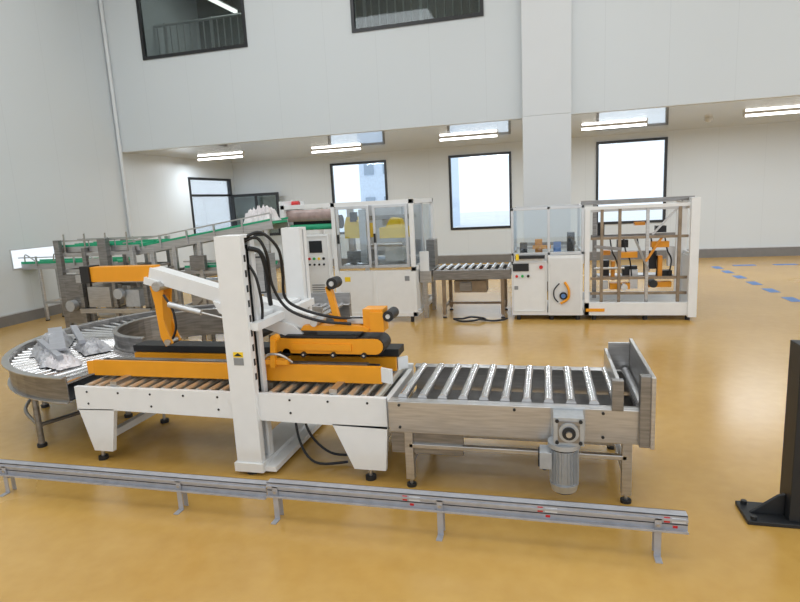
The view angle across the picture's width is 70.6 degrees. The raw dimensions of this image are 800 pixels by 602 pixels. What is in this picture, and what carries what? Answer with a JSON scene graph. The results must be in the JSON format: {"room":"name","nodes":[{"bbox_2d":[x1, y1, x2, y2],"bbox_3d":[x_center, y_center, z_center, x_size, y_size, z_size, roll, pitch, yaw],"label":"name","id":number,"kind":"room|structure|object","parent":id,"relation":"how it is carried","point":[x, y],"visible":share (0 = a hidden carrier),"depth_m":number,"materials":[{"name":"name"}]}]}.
{"room":"factory floor","nodes":[
{"label":"factory floor","id":0,"kind":"room"},
{"bbox_2d":[0,0,237,315],"bbox_3d":[-8.960,-2.985,6.290,0.150,8.600,26.700,0,10,14],"label":"wall","id":1,"kind":"structure","parent":0,"point":[60,170],"depth_m":12.46,"materials":[{"name":"white paint"}]},
{"bbox_2d":[9,245,64,269],"bbox_3d":[-7.550,-0.917,11.710,0.160,0.410,1.270,0,10,14],"label":"window","id":2,"kind":"structure","parent":1,"relation":"in","point":[10,250],"depth_m":11.25,"materials":[{"name":"metal"}]},
{"bbox_2d":[0,274,216,327],"bbox_3d":[-8.675,1.154,6.897,0.050,0.220,26.500,0,10,14],"label":"baseboard","id":3,"kind":"structure","parent":1,"relation":"attached to","point":[36,313],"depth_m":11.42,"materials":[{"name":"metal"}]},
{"bbox_2d":[188,177,280,235],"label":"window","id":4,"kind":"structure","parent":1,"relation":"in","point":[210,198],"depth_m":17.94,"materials":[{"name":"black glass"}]},
{"bbox_2d":[196,0,477,48],"bbox_3d":[5.660,-6.728,12.453,25.150,4.860,4.080,0,10,14],"label":"wall","id":5,"kind":"structure","parent":0,"point":[205,8],"depth_m":15.90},
{"bbox_2d":[209,0,237,12],"bbox_3d":[-4.590,-7.617,14.474,0.140,0.090,1.304,0,11,19],"label":"lamp","id":6,"kind":"object","parent":5,"relation":"attached to","point":[218,2],"visible":1,"depth_m":14.59,"materials":[{"name":"white plastic"}]},
{"bbox_2d":[0,256,799,601],"bbox_3d":[3.422,1.212,3.946,25.350,0.100,26.750,0,10,14],"label":"floor","id":7,"kind":"structure","parent":0,"point":[721,373],"depth_m":3.87,"materials":[{"name":"yellow paint"}]},
{"bbox_2d":[18,254,135,320],"bbox_3d":[-6.385,-0.307,11.246,2.260,1.352,0.546,0,10,14],"label":"conveyor","id":8,"kind":"object","parent":7,"relation":"on","point":[73,262],"visible":0.47,"depth_m":11.19,"materials":[{"name":"stainless steel"},{"name":"green rubber belt"}]},
{"bbox_2d":[1,304,223,447],"bbox_3d":[-3.122,0.632,6.480,1.720,0.827,3.439,0,10,14],"label":"conveyor","id":9,"kind":"object","parent":7,"relation":"on","point":[47,385],"visible":0.44,"depth_m":5.57,"materials":[{"name":"silver metal"}]},
{"bbox_2d":[29,325,113,369],"bbox_3d":[-3.345,0.426,5.680,0.672,0.156,1.540,-12,13,-41],"label":"plastic-wrapped parts","id":10,"kind":"object","parent":9,"relation":"on","point":[52,350],"visible":1,"depth_m":5.53,"materials":[{"name":"clear plastic film"},{"name":"metal"}]},
{"bbox_2d":[0,459,267,514],"bbox_3d":[-2.530,1.321,4.114,3.435,0.232,0.130,0,10,14],"label":"rail","id":11,"kind":"object","parent":7,"relation":"on","point":[180,483],"visible":0.91,"depth_m":3.92,"materials":[{"name":"metal"}]},
{"bbox_2d":[53,212,288,339],"bbox_3d":[-3.683,-0.359,9.058,3.862,1.940,1.498,0,10,14],"label":"conveyor","id":12,"kind":"object","parent":7,"relation":"on","point":[80,301],"visible":0.55,"depth_m":8.89,"materials":[{"name":"silver metal"}]},
{"bbox_2d":[243,205,280,223],"bbox_3d":[-2.140,-1.315,8.661,0.548,0.326,0.418,0,10,14],"label":"bottles","id":13,"kind":"object","parent":12,"relation":"on","point":[266,209],"visible":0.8,"depth_m":8.55},
{"bbox_2d":[74,227,414,480],"bbox_3d":[-1.365,0.321,4.794,2.866,1.844,1.185,0,10,14],"label":"machine","id":14,"kind":"object","parent":7,"relation":"on","point":[343,373],"visible":0.98,"depth_m":4.40,"materials":[{"name":"white paint"}]},
{"bbox_2d":[255,253,277,341],"bbox_3d":[-2.091,-0.002,8.237,0.550,1.360,0.320,0,10,14],"label":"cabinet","id":15,"kind":"object","parent":7,"relation":"on","point":[259,267],"visible":0.09,"depth_m":8.02,"materials":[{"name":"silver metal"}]},
{"bbox_2d":[264,292,351,334],"bbox_3d":[-1.368,0.394,7.246,1.260,0.850,1.000,0,10,14],"label":"conveyor","id":16,"kind":"object","parent":7,"relation":"on","point":[343,299],"visible":0.12,"depth_m":7.50,"materials":[{"name":"silver metal"}]},
{"bbox_2d":[279,198,439,321],"bbox_3d":[-0.619,-0.817,10.293,2.590,2.100,1.890,0,10,14],"label":"machine","id":17,"kind":"object","parent":7,"relation":"on","point":[397,230],"visible":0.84,"depth_m":9.56,"materials":[{"name":"white paint"}]},
{"bbox_2d":[433,262,511,317],"bbox_3d":[1.296,-0.198,9.811,1.290,0.855,0.800,0,10,14],"label":"conveyor","id":18,"kind":"object","parent":7,"relation":"on","point":[474,277],"visible":0.98,"depth_m":9.53,"materials":[{"name":"silver metal"}]},
{"bbox_2d":[265,478,688,563],"bbox_3d":[0.348,1.294,3.373,2.500,0.250,0.130,0,10,14],"label":"rail","id":19,"kind":"object","parent":7,"relation":"on","point":[657,521],"visible":1,"depth_m":3.33,"materials":[{"name":"metal"}]},
{"bbox_2d":[453,316,507,321],"bbox_3d":[1.311,0.300,9.251,0.887,0.061,0.268,0,10,14],"label":"cable coil","id":20,"kind":"object","parent":7,"relation":"on","point":[467,317],"visible":1,"depth_m":9.21,"materials":[{"name":"black rubber"}]},
{"bbox_2d":[388,338,656,504],"bbox_3d":[0.855,0.811,4.143,1.705,0.880,0.980,0,10,14],"label":"conveyor","id":21,"kind":"object","parent":7,"relation":"on","point":[450,404],"visible":1,"depth_m":3.88,"materials":[{"name":"silver metal"}]},
{"bbox_2d":[538,406,584,494],"bbox_3d":[1.017,0.950,3.555,0.290,0.525,0.227,0,10,14],"label":"motor","id":22,"kind":"object","parent":21,"relation":"attached to","point":[560,456],"visible":1,"depth_m":3.50,"materials":[{"name":"silver metal"}]},
{"bbox_2d":[521,0,570,290],"bbox_3d":[2.982,-4.524,11.519,0.980,8.600,0.980,0,10,14],"label":"pillar","id":23,"kind":"structure","parent":7,"relation":"on","point":[545,24],"depth_m":11.21,"materials":[{"name":"white paint"}]},
{"bbox_2d":[511,196,700,319],"bbox_3d":[3.242,-0.711,9.252,2.725,1.860,1.231,0,10,14],"label":"machine","id":24,"kind":"object","parent":7,"relation":"on","point":[566,296],"visible":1,"depth_m":8.88,"materials":[{"name":"white paint"}]},
{"bbox_2d":[711,264,799,301],"bbox_3d":[8.585,-0.455,11.587,2.830,0.003,5.070,0,10,14],"label":"tape","id":25,"kind":"object","parent":7,"relation":"on","point":[792,299],"visible":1,"depth_m":11.56,"materials":[{"name":"blue plastic"}]},
{"bbox_2d":[735,340,799,528],"bbox_3d":[2.769,0.771,3.205,1.440,1.090,0.240,0,10,14],"label":"stand","id":26,"kind":"object","parent":7,"relation":"on","point":[783,509],"visible":1,"depth_m":3.32,"materials":[{"name":"black metal"}]},
{"bbox_2d":[102,0,799,152],"bbox_3d":[5.150,-6.247,10.454,25.150,5.060,0.150,0,10,14],"label":"wall","id":27,"kind":"structure","parent":0,"point":[302,72],"depth_m":11.88,"materials":[{"name":"white paint"}]},
{"bbox_2d":[98,0,133,239],"bbox_3d":[-6.948,-5.096,13.635,0.090,7.200,0.090,0,10,14],"label":"trim","id":28,"kind":"structure","parent":27,"relation":"attached to","point":[100,2],"depth_m":13.71,"materials":[{"name":"white metal"}]},
{"bbox_2d":[136,0,247,59],"bbox_3d":[-4.775,-6.587,12.865,2.730,1.820,0.090,0,10,14],"label":"window","id":29,"kind":"structure","parent":27,"relation":"in","point":[138,2],"depth_m":13.08,"materials":[{"name":"black metal"}]},
{"bbox_2d":[350,0,483,32],"bbox_3d":[0.290,-6.619,11.563,2.790,1.820,0.090,0,10,14],"label":"window","id":30,"kind":"structure","parent":27,"relation":"in","point":[352,5],"depth_m":11.71,"materials":[{"name":"black metal"}]},
{"bbox_2d":[128,96,799,162],"bbox_3d":[5.918,-4.310,13.396,25.150,0.150,5.130,0,10,14],"label":"ceiling","id":31,"kind":"structure","parent":0,"point":[724,114],"depth_m":13.92,"materials":[{"name":"white paint"}]},
{"bbox_2d":[197,154,244,160],"bbox_3d":[-5.150,-4.114,16.226,1.500,0.085,0.100,0,10,14],"label":"lamp","id":32,"kind":"object","parent":31,"relation":"attached to","point":[240,155],"visible":1,"depth_m":16.19,"materials":[{"name":"white plastic"}]},
{"bbox_2d":[153,0,479,54],"bbox_3d":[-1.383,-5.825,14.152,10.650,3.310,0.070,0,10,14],"label":"railing","id":33,"kind":"object","parent":31,"relation":"on","point":[210,18],"visible":0.21,"depth_m":14.70,"materials":[{"name":"black metal"}]},
{"bbox_2d":[310,146,361,153],"bbox_3d":[-1.772,-4.199,15.713,1.500,0.085,0.100,0,10,14],"label":"lamp","id":34,"kind":"object","parent":31,"relation":"attached to","point":[359,147],"visible":1,"depth_m":15.68,"materials":[{"name":"white plastic"}]},
{"bbox_2d":[438,133,497,141],"bbox_3d":[1.714,-4.113,14.209,1.500,0.085,0.100,0,10,14],"label":"lamp","id":35,"kind":"object","parent":31,"relation":"attached to","point":[493,134],"visible":1,"depth_m":14.18,"materials":[{"name":"white plastic"}]},
{"bbox_2d":[580,122,647,130],"bbox_3d":[5.080,-4.153,13.446,1.500,0.085,0.100,0,10,14],"label":"lamp","id":36,"kind":"object","parent":31,"relation":"attached to","point":[638,123],"visible":1,"depth_m":13.41,"materials":[{"name":"white plastic"}]},
{"bbox_2d":[704,117,712,121],"bbox_3d":[7.162,-4.199,13.114,0.180,0.090,0.180,0,10,14],"label":"ceiling sensor","id":37,"kind":"object","parent":31,"relation":"attached to","point":[705,119],"depth_m":13.06,"materials":[{"name":"white plastic"}]},
{"bbox_2d":[743,109,799,117],"bbox_3d":[8.372,-4.138,12.397,1.500,0.085,0.100,0,10,14],"label":"lamp","id":38,"kind":"object","parent":31,"relation":"attached to","point":[790,110],"visible":1,"depth_m":12.42,"materials":[{"name":"white plastic"}]},
{"bbox_2d":[232,121,799,258],"bbox_3d":[6.649,-3.070,16.214,25.150,3.740,0.150,0,10,14],"label":"wall","id":39,"kind":"structure","parent":0,"point":[746,178],"depth_m":16.10,"materials":[{"name":"white paint"}]},
{"bbox_2d":[330,160,387,233],"bbox_3d":[-1.284,-3.304,18.135,1.870,2.260,0.090,0,10,14],"label":"window","id":40,"kind":"structure","parent":39,"relation":"in","point":[376,161],"depth_m":17.96,"materials":[{"name":"black metal"}]},
{"bbox_2d":[448,151,511,229],"bbox_3d":[2.441,-3.323,17.179,1.880,2.250,0.090,0,10,14],"label":"window","id":41,"kind":"structure","parent":39,"relation":"in","point":[508,152],"depth_m":17.16,"materials":[{"name":"black metal"}]},
{"bbox_2d":[275,245,799,266],"bbox_3d":[6.713,-1.346,16.420,25.150,0.270,0.050,0,10,14],"label":"baseboard","id":42,"kind":"structure","parent":39,"relation":"attached to","point":[763,250],"depth_m":16.14,"materials":[{"name":"metal"}]},
{"bbox_2d":[596,137,667,223],"bbox_3d":[6.574,-3.393,16.109,1.880,2.340,0.090,0,10,14],"label":"window","id":43,"kind":"structure","parent":39,"relation":"in","point":[659,138],"depth_m":15.99,"materials":[{"name":"black metal"}]},
{"label":"outside","id":44,"kind":"structure","parent":0,"visible":0},
{"bbox_2d":[11,209,661,267],"bbox_3d":[9.865,-4.913,38.524,120.000,0.100,100.000,0,10,14],"label":"ground","id":45,"kind":"structure","parent":44,"point":[497,218],"depth_m":49.55,"materials":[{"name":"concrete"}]},
{"bbox_2d":[359,158,459,226],"bbox_3d":[1.050,-10.367,44.938,5.800,9.300,10.100,0,10,14],"label":"building","id":46,"kind":"structure","parent":45,"relation":"on","point":[372,179],"depth_m":41.00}
]}

